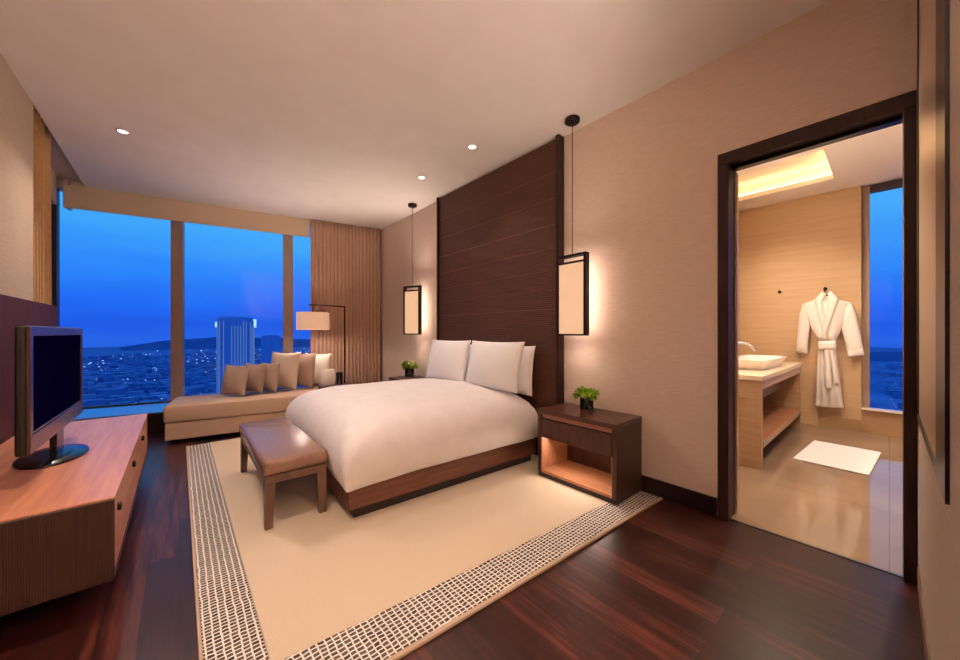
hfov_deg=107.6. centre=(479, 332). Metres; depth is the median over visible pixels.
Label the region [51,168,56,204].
trim
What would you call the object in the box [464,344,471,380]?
pillow
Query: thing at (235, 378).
cushion
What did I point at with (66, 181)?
trim
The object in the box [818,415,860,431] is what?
baseboard
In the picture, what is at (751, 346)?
tap
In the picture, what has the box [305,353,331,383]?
cushion
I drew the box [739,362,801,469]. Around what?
vanity unit
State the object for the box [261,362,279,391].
cushion
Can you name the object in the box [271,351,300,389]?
cushion
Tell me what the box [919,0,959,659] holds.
wall
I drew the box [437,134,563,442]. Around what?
headboard panel
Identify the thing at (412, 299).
pendant lantern
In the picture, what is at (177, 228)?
window
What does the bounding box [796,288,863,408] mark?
bathrobe
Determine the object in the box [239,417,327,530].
bench
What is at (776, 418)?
shelf
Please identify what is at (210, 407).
seat cushion
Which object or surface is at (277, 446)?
seat cushion
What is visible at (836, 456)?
bath mat
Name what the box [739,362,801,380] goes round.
countertop
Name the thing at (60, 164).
ceiling
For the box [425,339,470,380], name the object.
pillow
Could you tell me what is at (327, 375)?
pot
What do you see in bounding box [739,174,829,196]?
recessed light
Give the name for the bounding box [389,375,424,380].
nightstand
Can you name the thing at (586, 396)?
potted plant
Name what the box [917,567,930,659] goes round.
baseboard
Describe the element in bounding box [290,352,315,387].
cushion
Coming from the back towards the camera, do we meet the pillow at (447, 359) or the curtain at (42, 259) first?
the pillow at (447, 359)
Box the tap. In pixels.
[739,341,756,350]
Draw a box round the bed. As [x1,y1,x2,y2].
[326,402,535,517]
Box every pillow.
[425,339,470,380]
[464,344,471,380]
[465,340,524,393]
[517,346,535,395]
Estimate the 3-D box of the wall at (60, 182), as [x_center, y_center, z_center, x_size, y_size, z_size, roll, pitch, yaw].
[-3.983,-1.833,5.063,3.170,0.095,0.200,0,0,-30]
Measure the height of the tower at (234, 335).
148.500 m
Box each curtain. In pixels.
[33,105,51,304]
[311,219,379,386]
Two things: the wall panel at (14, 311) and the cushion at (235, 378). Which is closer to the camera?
the wall panel at (14, 311)
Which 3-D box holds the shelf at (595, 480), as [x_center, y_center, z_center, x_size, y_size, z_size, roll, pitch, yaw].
[0.847,1.141,2.789,0.353,0.020,0.625,0,0,-41]
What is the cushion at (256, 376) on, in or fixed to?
on the daybed
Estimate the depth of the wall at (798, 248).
4.67 m
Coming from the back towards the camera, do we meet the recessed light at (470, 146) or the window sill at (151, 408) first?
the window sill at (151, 408)
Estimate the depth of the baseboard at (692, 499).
2.46 m
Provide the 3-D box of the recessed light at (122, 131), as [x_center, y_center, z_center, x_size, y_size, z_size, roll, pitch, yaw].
[-3.185,-1.796,3.131,0.096,0.007,0.096,0,0,-41]
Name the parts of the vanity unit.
panel, rail, panel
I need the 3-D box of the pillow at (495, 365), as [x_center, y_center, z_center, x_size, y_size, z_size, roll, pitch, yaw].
[0.123,0.307,3.398,0.196,0.459,0.754,0,0,-44]
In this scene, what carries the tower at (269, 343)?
on the ground
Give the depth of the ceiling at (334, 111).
2.58 m
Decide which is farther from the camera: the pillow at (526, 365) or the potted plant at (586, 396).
the pillow at (526, 365)
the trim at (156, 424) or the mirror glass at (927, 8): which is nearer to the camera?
the mirror glass at (927, 8)
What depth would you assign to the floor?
1.64 m
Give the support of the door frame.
in the wall at (645, 172)
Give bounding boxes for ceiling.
[0,0,902,229]
[33,104,81,181]
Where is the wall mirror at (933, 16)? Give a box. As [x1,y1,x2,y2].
[917,0,949,504]
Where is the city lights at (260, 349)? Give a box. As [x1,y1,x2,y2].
[84,349,892,402]
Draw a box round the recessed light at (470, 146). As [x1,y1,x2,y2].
[467,144,476,149]
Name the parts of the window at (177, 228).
corner post, frame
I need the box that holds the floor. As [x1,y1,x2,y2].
[0,423,924,659]
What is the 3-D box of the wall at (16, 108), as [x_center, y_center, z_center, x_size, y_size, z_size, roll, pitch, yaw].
[-1.094,-0.300,-0.161,0.130,3.000,7.580,0,0,-41]
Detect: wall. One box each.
[0,53,32,300]
[57,179,310,225]
[380,0,916,515]
[739,185,861,424]
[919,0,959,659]
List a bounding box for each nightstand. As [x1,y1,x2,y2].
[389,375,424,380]
[537,403,641,504]
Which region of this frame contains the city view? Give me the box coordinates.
[83,350,902,410]
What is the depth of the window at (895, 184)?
4.28 m
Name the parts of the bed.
frame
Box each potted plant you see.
[401,360,417,376]
[572,386,599,409]
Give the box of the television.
[12,325,89,469]
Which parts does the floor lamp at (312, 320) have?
lamp shade, arm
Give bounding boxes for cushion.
[163,386,318,422]
[220,364,249,395]
[239,417,327,475]
[245,363,266,392]
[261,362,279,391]
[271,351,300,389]
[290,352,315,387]
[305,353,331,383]
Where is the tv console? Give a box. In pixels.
[0,414,147,617]
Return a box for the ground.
[83,347,902,409]
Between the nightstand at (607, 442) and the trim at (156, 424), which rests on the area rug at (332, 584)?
the nightstand at (607, 442)
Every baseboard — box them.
[535,442,716,515]
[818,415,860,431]
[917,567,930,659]
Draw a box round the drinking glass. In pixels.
[336,372,342,384]
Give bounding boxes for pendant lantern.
[403,203,421,334]
[556,114,588,335]
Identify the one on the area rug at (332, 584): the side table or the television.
the side table
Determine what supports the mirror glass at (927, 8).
attached to the wall mirror at (933, 16)
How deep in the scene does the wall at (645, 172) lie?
2.51 m
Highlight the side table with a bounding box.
[318,383,347,388]
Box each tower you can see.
[215,317,255,393]
[261,335,280,363]
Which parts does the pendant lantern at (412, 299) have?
lamp shade, frame, cord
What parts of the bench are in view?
leg, leg, leg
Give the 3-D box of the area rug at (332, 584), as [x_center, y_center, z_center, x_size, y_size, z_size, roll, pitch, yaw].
[-0.884,1.192,3.101,2.585,0.015,3.740,0,0,-41]
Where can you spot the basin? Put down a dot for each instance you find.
(749, 362)
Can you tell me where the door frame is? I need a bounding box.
[718,89,917,584]
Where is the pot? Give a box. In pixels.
[321,369,334,385]
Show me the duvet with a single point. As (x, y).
(375, 432)
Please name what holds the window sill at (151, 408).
attached to the wall at (60, 182)
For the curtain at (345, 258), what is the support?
hanging from the ceiling at (334, 111)
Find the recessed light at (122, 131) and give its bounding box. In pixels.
[115,128,129,134]
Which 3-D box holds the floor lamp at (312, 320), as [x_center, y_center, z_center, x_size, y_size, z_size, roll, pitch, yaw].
[-2.240,0.395,5.080,0.757,1.609,0.424,0,0,-41]
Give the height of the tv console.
0.499 m
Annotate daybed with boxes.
[163,386,318,441]
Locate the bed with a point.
(414, 484)
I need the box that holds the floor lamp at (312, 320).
[296,304,344,382]
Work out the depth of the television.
1.81 m
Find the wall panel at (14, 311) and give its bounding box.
[0,294,56,443]
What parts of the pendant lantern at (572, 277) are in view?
lamp shade, frame, cord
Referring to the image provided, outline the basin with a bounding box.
[739,355,786,369]
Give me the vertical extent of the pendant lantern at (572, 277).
1.821 m
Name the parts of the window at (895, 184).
frame, frame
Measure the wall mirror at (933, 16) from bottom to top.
1.980 m
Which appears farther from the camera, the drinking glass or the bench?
the drinking glass
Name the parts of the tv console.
panel, knob, drawer, panel, drawer, drawer, panel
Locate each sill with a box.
[71,402,169,421]
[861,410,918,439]
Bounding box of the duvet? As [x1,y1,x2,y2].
[285,378,537,492]
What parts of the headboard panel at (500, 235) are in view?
trim, trim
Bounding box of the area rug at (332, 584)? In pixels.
[186,438,662,659]
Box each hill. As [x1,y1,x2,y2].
[121,337,310,350]
[870,351,902,361]
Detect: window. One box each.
[51,188,292,407]
[861,178,902,413]
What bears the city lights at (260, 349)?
attached to the city view
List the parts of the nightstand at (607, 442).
panel, drawer, panel, panel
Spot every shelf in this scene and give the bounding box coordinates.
[541,460,611,498]
[763,405,799,440]
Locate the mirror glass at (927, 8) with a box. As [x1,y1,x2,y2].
[919,0,935,458]
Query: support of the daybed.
on the floor
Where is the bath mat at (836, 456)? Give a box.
[793,440,880,475]
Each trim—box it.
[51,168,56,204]
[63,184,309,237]
[64,179,71,210]
[147,413,165,433]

